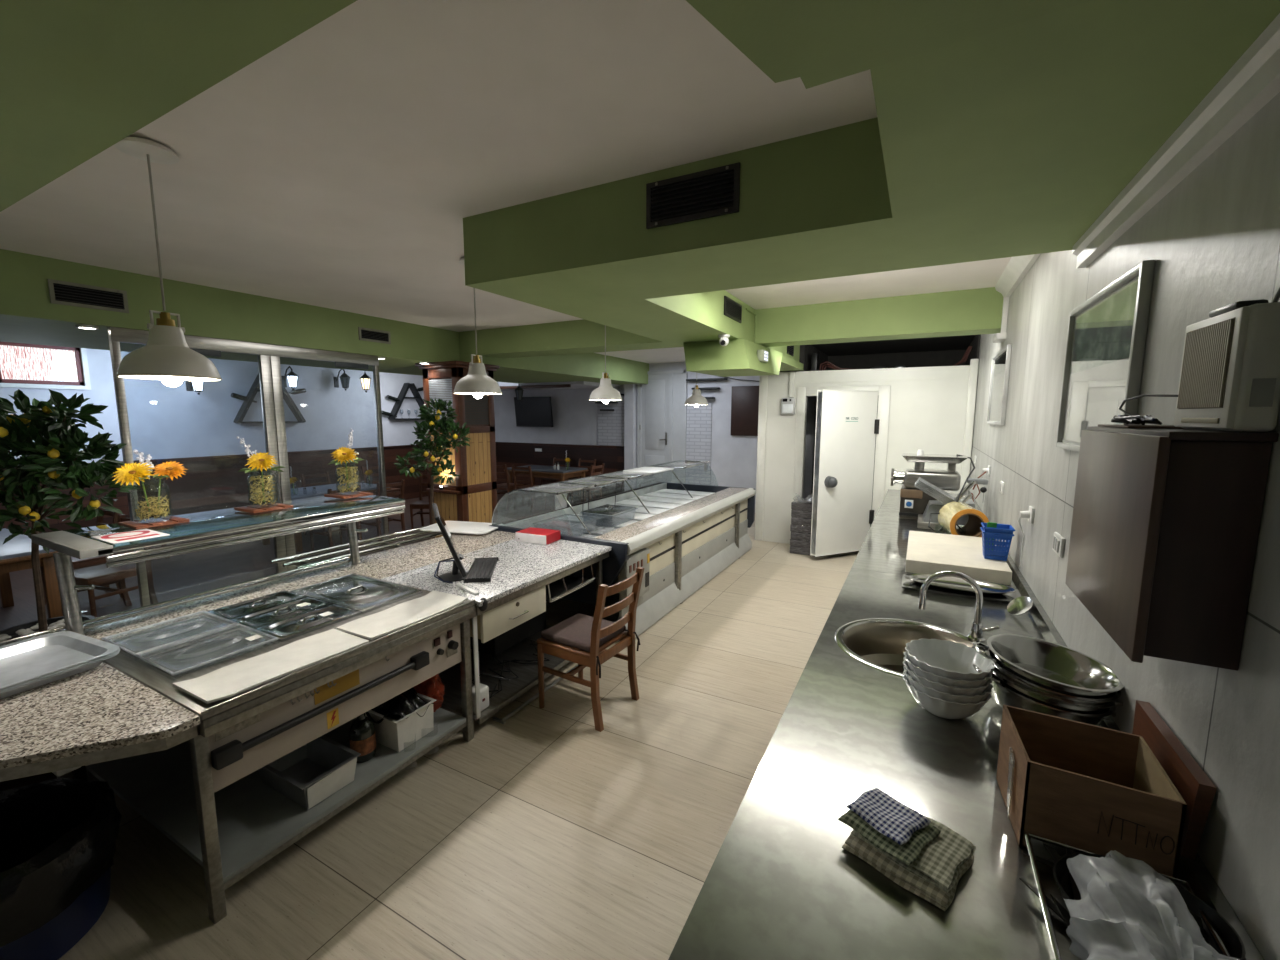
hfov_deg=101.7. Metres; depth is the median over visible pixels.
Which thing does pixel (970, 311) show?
ceiling beam
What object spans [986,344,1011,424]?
framed picture
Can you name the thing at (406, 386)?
shelf
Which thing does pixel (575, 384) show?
ceiling
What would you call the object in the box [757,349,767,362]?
emergency light
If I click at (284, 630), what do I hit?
lid
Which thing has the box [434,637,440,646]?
rocker switch
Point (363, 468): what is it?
dining chair
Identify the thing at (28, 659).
steel tray
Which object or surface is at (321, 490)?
dining table
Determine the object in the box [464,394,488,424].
mirror
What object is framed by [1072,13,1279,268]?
trim
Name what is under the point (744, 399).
board
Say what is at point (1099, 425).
flat box
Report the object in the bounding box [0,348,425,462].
wall
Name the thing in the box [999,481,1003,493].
wall socket
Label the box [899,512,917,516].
vent grille
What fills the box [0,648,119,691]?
steel tray
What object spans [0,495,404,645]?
shelf
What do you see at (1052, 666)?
steel pan
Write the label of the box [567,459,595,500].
dining chair
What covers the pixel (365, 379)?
lantern
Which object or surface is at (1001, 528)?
plastic basket
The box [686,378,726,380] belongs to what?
wall shelf
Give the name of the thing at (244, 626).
lid
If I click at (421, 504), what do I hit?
dining chair
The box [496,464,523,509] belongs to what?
dining chair
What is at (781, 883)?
countertop
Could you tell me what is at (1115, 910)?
tray
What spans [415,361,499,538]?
wooden column
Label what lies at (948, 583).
oval platter
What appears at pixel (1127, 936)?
plastic bag
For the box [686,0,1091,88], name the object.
ceiling beam
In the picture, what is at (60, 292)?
ceiling vent
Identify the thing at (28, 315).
ceiling
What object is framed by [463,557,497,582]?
keyboard
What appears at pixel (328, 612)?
price label
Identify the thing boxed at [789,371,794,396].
duct
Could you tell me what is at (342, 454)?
jar
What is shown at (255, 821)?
shelf
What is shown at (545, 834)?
floor
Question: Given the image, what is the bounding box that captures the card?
[91,529,169,543]
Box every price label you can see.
[245,635,262,640]
[296,602,309,606]
[319,611,332,616]
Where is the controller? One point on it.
(787, 404)
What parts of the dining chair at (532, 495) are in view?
leg, seat, leg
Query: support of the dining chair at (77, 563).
on the floor
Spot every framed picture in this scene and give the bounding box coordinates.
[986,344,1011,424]
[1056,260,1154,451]
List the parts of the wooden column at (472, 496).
pine panel, crown, pine panel, pine panel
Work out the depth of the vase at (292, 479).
7.15 m
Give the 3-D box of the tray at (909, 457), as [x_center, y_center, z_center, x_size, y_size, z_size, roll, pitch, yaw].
[2.723,-0.200,4.838,0.520,0.058,0.370,4,8,28]
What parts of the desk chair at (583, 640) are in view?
leg, rail, leg, seat, cross rail, leg, rail, leg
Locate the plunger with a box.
[917,450,923,454]
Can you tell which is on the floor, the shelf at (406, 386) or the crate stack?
the crate stack
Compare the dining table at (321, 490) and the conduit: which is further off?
the dining table at (321, 490)
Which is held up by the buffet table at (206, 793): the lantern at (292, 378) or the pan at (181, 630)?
the pan at (181, 630)
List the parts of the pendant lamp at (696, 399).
lamp shade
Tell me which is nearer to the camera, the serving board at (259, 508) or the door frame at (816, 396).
the serving board at (259, 508)
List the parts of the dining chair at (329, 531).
leg, rail, leg, cross rail, leg, leg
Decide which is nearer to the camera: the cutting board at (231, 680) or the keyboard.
the cutting board at (231, 680)
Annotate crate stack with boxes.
[790,498,812,555]
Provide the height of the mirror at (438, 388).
0.552 m
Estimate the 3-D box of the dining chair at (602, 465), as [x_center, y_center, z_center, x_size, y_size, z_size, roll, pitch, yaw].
[-1.046,0.117,10.440,0.531,0.890,0.442,4,8,28]
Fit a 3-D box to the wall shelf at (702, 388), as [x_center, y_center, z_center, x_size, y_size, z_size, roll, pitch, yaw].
[1.274,-1.773,10.107,0.540,0.035,0.139,4,8,28]
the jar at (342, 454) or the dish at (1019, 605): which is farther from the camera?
the jar at (342, 454)
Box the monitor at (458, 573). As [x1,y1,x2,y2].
[432,503,467,583]
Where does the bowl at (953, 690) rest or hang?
on the bowl at (962, 699)
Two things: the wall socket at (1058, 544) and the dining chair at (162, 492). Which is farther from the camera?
the dining chair at (162, 492)
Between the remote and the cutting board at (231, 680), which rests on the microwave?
the remote
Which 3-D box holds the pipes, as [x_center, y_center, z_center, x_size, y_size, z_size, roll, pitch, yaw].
[3.379,-1.607,7.011,1.820,0.269,0.228,3,8,23]
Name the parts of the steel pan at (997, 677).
handle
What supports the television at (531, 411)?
attached to the wall at (575, 416)
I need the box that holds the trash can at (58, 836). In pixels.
[0,777,121,947]
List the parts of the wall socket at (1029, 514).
plate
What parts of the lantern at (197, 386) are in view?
wall arm, glass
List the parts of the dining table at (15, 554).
leg, leg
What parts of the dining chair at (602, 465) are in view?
rail, leg, cross rail, leg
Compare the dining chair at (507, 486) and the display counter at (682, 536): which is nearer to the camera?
the display counter at (682, 536)
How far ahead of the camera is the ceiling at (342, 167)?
2.07 m
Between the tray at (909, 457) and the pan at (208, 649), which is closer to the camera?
the pan at (208, 649)
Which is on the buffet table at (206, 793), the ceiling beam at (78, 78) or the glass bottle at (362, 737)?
the glass bottle at (362, 737)
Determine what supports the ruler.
on the desk at (525, 577)
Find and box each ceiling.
[0,0,1010,362]
[0,249,648,384]
[463,0,1279,361]
[497,381,619,390]
[683,339,782,376]
[780,334,980,371]
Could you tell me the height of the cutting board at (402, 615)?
0.026 m
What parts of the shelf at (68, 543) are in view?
post, rail, rail, rail, shelf glass, rail, post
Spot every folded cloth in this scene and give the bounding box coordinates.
[838,809,940,865]
[842,829,973,910]
[846,788,930,844]
[851,815,975,892]
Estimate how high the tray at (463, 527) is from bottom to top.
0.013 m
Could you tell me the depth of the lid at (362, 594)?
3.00 m
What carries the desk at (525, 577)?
on the floor
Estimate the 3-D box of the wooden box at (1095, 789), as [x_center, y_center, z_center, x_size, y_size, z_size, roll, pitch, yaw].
[1.003,0.706,1.195,0.270,0.208,0.242,4,8,28]
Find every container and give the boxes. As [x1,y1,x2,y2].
[258,735,360,809]
[355,687,435,751]
[581,504,636,516]
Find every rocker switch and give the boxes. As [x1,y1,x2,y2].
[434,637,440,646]
[447,630,452,638]
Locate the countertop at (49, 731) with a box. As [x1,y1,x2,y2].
[0,633,199,790]
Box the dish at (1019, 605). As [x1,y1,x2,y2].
[1007,596,1032,614]
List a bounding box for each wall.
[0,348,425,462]
[494,362,815,510]
[762,375,977,543]
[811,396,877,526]
[969,92,1279,959]
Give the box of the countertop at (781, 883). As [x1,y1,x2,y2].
[668,668,1264,959]
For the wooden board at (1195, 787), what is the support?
on the countertop at (781, 883)
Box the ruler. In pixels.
[456,583,478,594]
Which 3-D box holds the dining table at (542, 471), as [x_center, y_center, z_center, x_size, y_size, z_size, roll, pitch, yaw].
[-1.957,0.124,10.934,1.524,0.750,0.874,4,8,28]
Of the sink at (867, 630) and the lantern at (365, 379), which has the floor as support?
the sink at (867, 630)
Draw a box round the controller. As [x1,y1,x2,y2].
[781,398,794,413]
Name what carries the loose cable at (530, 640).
on the desk at (525, 577)
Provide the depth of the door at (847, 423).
6.69 m
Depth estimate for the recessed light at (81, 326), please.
3.79 m
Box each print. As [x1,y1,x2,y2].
[101,531,149,538]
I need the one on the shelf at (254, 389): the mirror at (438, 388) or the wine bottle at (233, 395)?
the wine bottle at (233, 395)
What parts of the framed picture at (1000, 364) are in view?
pane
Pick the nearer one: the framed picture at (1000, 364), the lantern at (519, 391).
the framed picture at (1000, 364)
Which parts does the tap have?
spout, lever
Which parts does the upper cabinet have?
door, panel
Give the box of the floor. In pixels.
[0,490,858,959]
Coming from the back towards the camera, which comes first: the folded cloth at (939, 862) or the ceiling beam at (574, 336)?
the ceiling beam at (574, 336)
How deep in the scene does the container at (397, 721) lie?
2.71 m
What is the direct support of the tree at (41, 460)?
on the floor
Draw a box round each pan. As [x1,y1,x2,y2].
[108,616,234,658]
[140,629,274,678]
[971,645,1122,705]
[973,634,1123,698]
[973,652,1117,713]
[991,681,1115,724]
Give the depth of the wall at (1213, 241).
1.24 m
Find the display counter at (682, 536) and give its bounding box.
[489,460,755,637]
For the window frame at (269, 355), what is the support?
on the floor
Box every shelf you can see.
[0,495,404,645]
[87,708,465,883]
[233,373,305,423]
[388,383,423,419]
[439,625,569,723]
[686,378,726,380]
[691,387,719,389]
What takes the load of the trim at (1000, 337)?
attached to the wall at (1213, 241)
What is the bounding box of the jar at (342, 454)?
[327,428,363,492]
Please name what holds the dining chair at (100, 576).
on the floor
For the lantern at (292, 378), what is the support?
attached to the wall at (165, 422)
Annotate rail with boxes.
[270,525,453,568]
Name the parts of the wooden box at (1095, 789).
panel, panel, panel, panel, panel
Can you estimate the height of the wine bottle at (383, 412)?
0.143 m
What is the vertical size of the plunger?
0.046 m
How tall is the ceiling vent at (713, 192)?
0.185 m
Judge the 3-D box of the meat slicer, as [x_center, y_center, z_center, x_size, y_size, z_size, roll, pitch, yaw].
[2.635,0.189,4.458,0.522,0.439,0.450,4,8,28]
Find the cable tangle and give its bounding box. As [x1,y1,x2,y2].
[1111,394,1177,424]
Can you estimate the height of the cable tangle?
0.073 m
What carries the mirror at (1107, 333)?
attached to the wall at (1213, 241)
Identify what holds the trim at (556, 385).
attached to the ceiling at (575, 384)
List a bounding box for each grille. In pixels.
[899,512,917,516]
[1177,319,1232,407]
[1178,317,1234,408]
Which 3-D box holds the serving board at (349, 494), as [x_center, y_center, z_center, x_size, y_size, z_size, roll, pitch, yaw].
[-2.123,0.108,3.805,0.230,0.016,0.226,4,8,28]
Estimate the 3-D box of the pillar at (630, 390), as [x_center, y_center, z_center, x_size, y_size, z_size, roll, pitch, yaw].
[-0.196,-0.758,11.016,0.220,2.490,0.160,4,8,28]
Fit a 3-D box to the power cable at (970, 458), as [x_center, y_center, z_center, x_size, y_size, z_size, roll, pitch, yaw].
[2.697,0.106,4.446,0.256,0.596,0.936,6,9,38]
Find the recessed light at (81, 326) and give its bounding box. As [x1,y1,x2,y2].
[75,324,98,329]
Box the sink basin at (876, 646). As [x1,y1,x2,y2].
[835,618,984,677]
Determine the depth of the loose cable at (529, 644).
3.59 m
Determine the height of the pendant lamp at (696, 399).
0.940 m
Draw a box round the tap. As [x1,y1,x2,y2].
[918,571,1000,642]
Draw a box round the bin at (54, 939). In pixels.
[0,867,110,959]
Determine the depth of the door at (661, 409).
10.65 m
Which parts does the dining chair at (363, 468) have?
leg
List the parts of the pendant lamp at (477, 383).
cord, lamp shade, bulb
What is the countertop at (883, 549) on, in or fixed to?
on the floor
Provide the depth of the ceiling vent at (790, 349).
6.67 m
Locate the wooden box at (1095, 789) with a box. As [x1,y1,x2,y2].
[996,704,1186,877]
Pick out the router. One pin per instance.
(484, 689)
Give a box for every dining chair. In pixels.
[40,507,121,604]
[60,514,157,617]
[101,489,169,558]
[252,479,305,534]
[301,472,330,531]
[309,485,362,551]
[360,480,405,540]
[361,466,400,505]
[410,473,428,528]
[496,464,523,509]
[511,465,545,511]
[540,457,569,498]
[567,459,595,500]
[571,463,604,504]
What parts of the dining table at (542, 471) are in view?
leg, leg, leg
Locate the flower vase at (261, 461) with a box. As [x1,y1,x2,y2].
[237,436,285,505]
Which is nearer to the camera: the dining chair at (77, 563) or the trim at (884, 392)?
the dining chair at (77, 563)
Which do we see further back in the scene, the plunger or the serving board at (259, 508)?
the plunger
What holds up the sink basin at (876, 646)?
in the sink at (867, 630)
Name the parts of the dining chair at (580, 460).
leg, leg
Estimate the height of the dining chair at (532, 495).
0.890 m
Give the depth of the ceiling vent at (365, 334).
5.66 m
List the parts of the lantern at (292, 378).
wall arm, glass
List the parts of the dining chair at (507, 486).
cross rail, leg, seat, rail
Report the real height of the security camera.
0.096 m
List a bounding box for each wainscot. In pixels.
[0,444,427,536]
[496,442,623,497]
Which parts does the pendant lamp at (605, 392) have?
lamp shade, cord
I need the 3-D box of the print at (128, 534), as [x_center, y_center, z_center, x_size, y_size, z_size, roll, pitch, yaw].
[-2.510,0.266,2.547,0.150,0.001,0.176,4,8,28]
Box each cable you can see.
[472,652,549,684]
[489,644,537,691]
[490,640,537,697]
[928,454,974,532]
[971,471,985,501]
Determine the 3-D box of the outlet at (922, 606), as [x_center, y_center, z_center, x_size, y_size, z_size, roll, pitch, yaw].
[1.239,0.553,2.291,0.030,0.026,0.029,4,8,28]
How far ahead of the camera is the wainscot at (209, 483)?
8.40 m
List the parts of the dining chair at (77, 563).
leg, rail, seat, leg, leg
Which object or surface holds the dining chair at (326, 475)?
on the floor
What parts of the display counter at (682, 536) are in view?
curved pane, shelf pane, panel, display plate, hanging plate, display plate, shelf pane, display plate, display plate, shelf pane, display plate, display plate, shelf pane, display plate, curved pane, display plate, post, shelf pane, panel, panel, display plate, panel, post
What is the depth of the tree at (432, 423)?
5.91 m
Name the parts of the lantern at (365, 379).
glass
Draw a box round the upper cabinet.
[1065,426,1278,670]
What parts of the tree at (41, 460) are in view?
pot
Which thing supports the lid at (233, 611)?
on the buffet table at (206, 793)
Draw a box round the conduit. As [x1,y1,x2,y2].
[745,308,756,342]
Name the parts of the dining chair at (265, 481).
leg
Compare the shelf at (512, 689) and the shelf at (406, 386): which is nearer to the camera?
the shelf at (512, 689)
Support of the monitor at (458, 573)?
on the desk at (525, 577)
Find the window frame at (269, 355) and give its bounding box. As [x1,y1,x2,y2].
[107,327,389,606]
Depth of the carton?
4.24 m
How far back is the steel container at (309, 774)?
2.42 m
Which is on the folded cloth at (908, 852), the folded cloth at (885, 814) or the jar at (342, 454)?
the folded cloth at (885, 814)
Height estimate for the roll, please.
0.264 m
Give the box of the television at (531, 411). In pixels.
[514,397,552,426]
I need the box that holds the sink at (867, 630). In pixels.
[805,568,1113,725]
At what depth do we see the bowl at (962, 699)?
1.59 m
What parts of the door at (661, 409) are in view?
panel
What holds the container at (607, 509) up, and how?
on the display counter at (682, 536)
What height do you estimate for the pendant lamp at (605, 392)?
0.940 m
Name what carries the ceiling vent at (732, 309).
in the ceiling at (1014, 140)
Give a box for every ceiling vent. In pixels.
[47,279,128,312]
[358,327,390,343]
[646,162,739,228]
[724,296,741,322]
[787,346,793,355]
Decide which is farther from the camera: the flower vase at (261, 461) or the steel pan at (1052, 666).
the flower vase at (261, 461)
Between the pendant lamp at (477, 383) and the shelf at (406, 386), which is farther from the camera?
the shelf at (406, 386)
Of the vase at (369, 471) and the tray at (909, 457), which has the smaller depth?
the tray at (909, 457)
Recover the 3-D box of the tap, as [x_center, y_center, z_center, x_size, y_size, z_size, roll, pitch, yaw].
[1.371,0.535,2.243,0.304,0.292,0.074,4,8,28]
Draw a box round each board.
[118,515,189,529]
[172,629,368,703]
[234,502,292,512]
[324,491,372,498]
[336,590,467,639]
[731,386,758,435]
[905,531,1011,584]
[1132,700,1216,859]
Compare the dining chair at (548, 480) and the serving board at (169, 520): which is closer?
the serving board at (169, 520)
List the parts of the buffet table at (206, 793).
guest panel, leg, leg, rating plate, control panel, rail, knob, dial plate, knob, leg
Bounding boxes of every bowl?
[902,671,991,718]
[903,657,991,695]
[903,666,992,703]
[904,651,993,687]
[905,639,994,680]
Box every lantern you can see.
[186,381,203,394]
[281,366,298,390]
[334,369,350,390]
[359,372,370,392]
[515,384,523,402]
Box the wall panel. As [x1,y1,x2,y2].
[686,402,711,484]
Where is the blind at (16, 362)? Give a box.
[0,345,77,381]
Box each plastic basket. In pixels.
[980,527,1013,560]
[981,522,1014,555]
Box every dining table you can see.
[0,528,62,617]
[253,482,390,551]
[504,465,587,503]
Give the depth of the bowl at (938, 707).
1.61 m
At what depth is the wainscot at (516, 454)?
11.95 m
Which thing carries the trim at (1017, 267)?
attached to the wall at (1213, 241)
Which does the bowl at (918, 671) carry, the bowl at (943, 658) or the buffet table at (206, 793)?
the bowl at (943, 658)
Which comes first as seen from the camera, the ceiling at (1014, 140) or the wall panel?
the ceiling at (1014, 140)
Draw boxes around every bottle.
[231,393,256,402]
[288,388,305,394]
[349,713,375,762]
[382,411,396,416]
[386,395,399,400]
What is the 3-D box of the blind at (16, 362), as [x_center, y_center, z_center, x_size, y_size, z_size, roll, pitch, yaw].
[-7.830,-1.439,6.391,0.010,0.500,1.370,4,8,28]
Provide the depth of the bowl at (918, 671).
1.59 m
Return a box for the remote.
[1209,299,1267,317]
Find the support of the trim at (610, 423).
attached to the wall at (575, 416)
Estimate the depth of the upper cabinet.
1.02 m
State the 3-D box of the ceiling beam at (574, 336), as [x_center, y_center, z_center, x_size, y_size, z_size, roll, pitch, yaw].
[-0.869,-1.680,6.194,3.050,0.304,0.470,4,8,28]
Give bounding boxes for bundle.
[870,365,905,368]
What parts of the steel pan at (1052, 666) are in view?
handle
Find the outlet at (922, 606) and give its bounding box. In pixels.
[918,603,925,609]
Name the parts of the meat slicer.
carriage plate, guide arm, knob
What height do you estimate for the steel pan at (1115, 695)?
0.122 m
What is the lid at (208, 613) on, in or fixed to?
on the pan at (181, 630)
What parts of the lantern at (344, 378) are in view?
wall arm, glass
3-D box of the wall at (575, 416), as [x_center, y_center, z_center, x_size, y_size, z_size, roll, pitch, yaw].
[0.505,-0.935,10.775,10.460,2.904,0.120,4,8,28]
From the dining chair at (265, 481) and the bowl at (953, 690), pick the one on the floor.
the dining chair at (265, 481)
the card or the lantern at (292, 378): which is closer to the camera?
the card
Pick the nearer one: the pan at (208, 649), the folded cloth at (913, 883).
the folded cloth at (913, 883)
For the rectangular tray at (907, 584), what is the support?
on the sink at (867, 630)
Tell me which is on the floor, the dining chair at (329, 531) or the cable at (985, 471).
the dining chair at (329, 531)
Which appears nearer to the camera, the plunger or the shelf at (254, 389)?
the plunger
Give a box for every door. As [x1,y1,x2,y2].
[637,370,687,487]
[810,389,879,557]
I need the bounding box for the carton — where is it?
[515,527,559,544]
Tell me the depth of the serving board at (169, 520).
2.79 m
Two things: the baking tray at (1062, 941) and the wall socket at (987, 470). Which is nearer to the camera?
the baking tray at (1062, 941)
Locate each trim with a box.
[499,384,570,388]
[597,388,623,445]
[755,359,978,540]
[793,385,890,524]
[993,296,1008,342]
[995,254,1039,296]
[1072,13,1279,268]
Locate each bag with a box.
[414,674,444,712]
[1067,850,1238,959]
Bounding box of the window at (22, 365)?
[0,341,90,389]
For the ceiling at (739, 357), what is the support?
attached to the ceiling at (1014, 140)
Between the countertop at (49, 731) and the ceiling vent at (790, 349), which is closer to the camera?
the countertop at (49, 731)
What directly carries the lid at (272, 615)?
on the buffet table at (206, 793)
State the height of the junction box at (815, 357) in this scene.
0.275 m
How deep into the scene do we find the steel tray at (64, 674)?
2.00 m
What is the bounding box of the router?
[472,683,488,713]
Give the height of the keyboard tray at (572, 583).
0.011 m
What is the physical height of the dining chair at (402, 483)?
0.890 m
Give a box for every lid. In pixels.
[102,611,236,655]
[135,623,276,675]
[206,590,306,622]
[229,597,331,631]
[254,604,360,641]
[290,574,422,613]
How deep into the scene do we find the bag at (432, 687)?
2.90 m
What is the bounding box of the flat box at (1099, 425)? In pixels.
[1098,424,1183,428]
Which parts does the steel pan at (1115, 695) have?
handle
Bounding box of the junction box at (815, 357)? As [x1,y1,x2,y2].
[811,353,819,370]
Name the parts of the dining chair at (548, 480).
cross rail, seat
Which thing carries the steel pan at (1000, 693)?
on the sink at (867, 630)
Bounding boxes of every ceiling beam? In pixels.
[0,0,356,211]
[459,319,682,358]
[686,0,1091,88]
[754,287,1002,346]
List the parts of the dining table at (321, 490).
leg, leg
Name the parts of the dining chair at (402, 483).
rail, leg, cross rail, leg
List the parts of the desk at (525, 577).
leg, black corner cap, drawer, handle, frame rail, leg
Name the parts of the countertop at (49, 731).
guest panel, leg, frame rail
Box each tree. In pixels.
[0,389,139,640]
[394,398,469,538]
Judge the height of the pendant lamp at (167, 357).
0.940 m
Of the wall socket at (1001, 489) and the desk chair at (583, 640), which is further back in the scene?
the wall socket at (1001, 489)
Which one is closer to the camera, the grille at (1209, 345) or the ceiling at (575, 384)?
the grille at (1209, 345)
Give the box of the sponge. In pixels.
[987,522,996,550]
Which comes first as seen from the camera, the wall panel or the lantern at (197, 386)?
the lantern at (197, 386)
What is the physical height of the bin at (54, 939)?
0.245 m
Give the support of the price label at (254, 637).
on the lid at (244, 626)
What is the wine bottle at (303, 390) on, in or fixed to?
on the shelf at (254, 389)
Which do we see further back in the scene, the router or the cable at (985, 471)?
the cable at (985, 471)
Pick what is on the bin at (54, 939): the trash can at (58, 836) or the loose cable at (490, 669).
the trash can at (58, 836)
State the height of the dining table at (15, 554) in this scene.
0.750 m
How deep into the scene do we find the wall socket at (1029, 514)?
2.83 m
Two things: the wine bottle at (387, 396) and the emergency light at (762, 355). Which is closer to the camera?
the emergency light at (762, 355)
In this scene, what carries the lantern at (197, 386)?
attached to the wall at (165, 422)
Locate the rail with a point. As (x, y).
(383, 544)
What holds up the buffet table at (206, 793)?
on the floor
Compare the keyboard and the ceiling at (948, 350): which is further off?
the ceiling at (948, 350)
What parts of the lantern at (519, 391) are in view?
glass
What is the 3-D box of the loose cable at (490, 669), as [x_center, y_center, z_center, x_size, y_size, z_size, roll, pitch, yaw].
[-0.898,1.277,3.615,0.221,0.088,0.593,6,9,38]
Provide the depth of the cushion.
3.25 m
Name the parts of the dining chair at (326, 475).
leg, leg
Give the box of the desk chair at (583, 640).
[537,567,643,731]
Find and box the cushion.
[541,613,625,651]
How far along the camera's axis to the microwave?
0.95 m
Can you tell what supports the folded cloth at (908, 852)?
on the folded cloth at (939, 862)
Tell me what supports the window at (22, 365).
in the wall at (165, 422)
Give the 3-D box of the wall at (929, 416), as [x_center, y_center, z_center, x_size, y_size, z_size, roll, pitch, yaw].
[3.418,-0.347,7.977,2.629,2.440,2.139,4,8,28]
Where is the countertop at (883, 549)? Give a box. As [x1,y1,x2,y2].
[852,489,1026,588]
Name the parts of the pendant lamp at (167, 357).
cord, lamp shade, bulb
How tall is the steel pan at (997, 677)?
0.122 m
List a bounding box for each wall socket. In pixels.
[981,465,990,502]
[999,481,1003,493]
[1018,506,1034,566]
[1052,532,1064,557]
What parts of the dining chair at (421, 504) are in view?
leg, seat, cross rail, leg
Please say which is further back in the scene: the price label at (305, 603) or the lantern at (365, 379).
the lantern at (365, 379)
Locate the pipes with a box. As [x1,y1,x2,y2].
[819,346,972,370]
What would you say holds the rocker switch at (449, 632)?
attached to the buffet table at (206, 793)
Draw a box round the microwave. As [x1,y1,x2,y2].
[1174,288,1279,431]
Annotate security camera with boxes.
[718,334,729,345]
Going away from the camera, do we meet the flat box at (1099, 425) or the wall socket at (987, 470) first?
the flat box at (1099, 425)
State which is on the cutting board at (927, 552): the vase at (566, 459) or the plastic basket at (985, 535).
the plastic basket at (985, 535)
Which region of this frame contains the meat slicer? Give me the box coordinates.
[915,477,987,530]
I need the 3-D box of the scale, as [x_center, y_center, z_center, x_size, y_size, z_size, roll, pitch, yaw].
[2.692,0.059,4.904,0.605,0.587,0.400,4,8,28]
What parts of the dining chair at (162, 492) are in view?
leg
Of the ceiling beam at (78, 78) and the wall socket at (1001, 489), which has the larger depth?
the wall socket at (1001, 489)
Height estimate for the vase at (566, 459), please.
0.393 m
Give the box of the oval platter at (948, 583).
[903,573,1016,593]
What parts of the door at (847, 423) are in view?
handle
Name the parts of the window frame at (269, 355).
post, rail, post, pull handle, post, post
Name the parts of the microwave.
frame, power cord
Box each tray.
[0,631,118,688]
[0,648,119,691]
[0,651,119,698]
[420,521,503,533]
[546,575,588,601]
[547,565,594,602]
[901,574,1020,603]
[902,453,967,463]
[1024,832,1231,959]
[1053,853,1245,959]
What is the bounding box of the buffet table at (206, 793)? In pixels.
[51,568,476,923]
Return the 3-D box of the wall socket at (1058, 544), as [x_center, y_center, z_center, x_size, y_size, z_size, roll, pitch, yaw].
[1.808,0.279,2.258,0.020,0.084,0.150,4,8,28]
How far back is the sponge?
3.19 m
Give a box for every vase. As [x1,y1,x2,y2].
[290,466,297,491]
[365,460,372,484]
[565,450,569,468]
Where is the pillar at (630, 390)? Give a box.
[624,384,636,490]
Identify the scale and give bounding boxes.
[890,453,967,519]
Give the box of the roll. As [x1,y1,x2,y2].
[938,501,988,536]
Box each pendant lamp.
[114,137,221,386]
[453,257,501,398]
[589,325,621,403]
[684,376,707,406]
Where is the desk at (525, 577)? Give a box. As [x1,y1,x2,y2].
[328,530,610,723]
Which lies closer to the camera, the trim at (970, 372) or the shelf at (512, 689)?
the shelf at (512, 689)
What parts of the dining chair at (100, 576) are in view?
leg, rail, cross rail, seat, rail, leg, leg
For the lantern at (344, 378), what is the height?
0.425 m

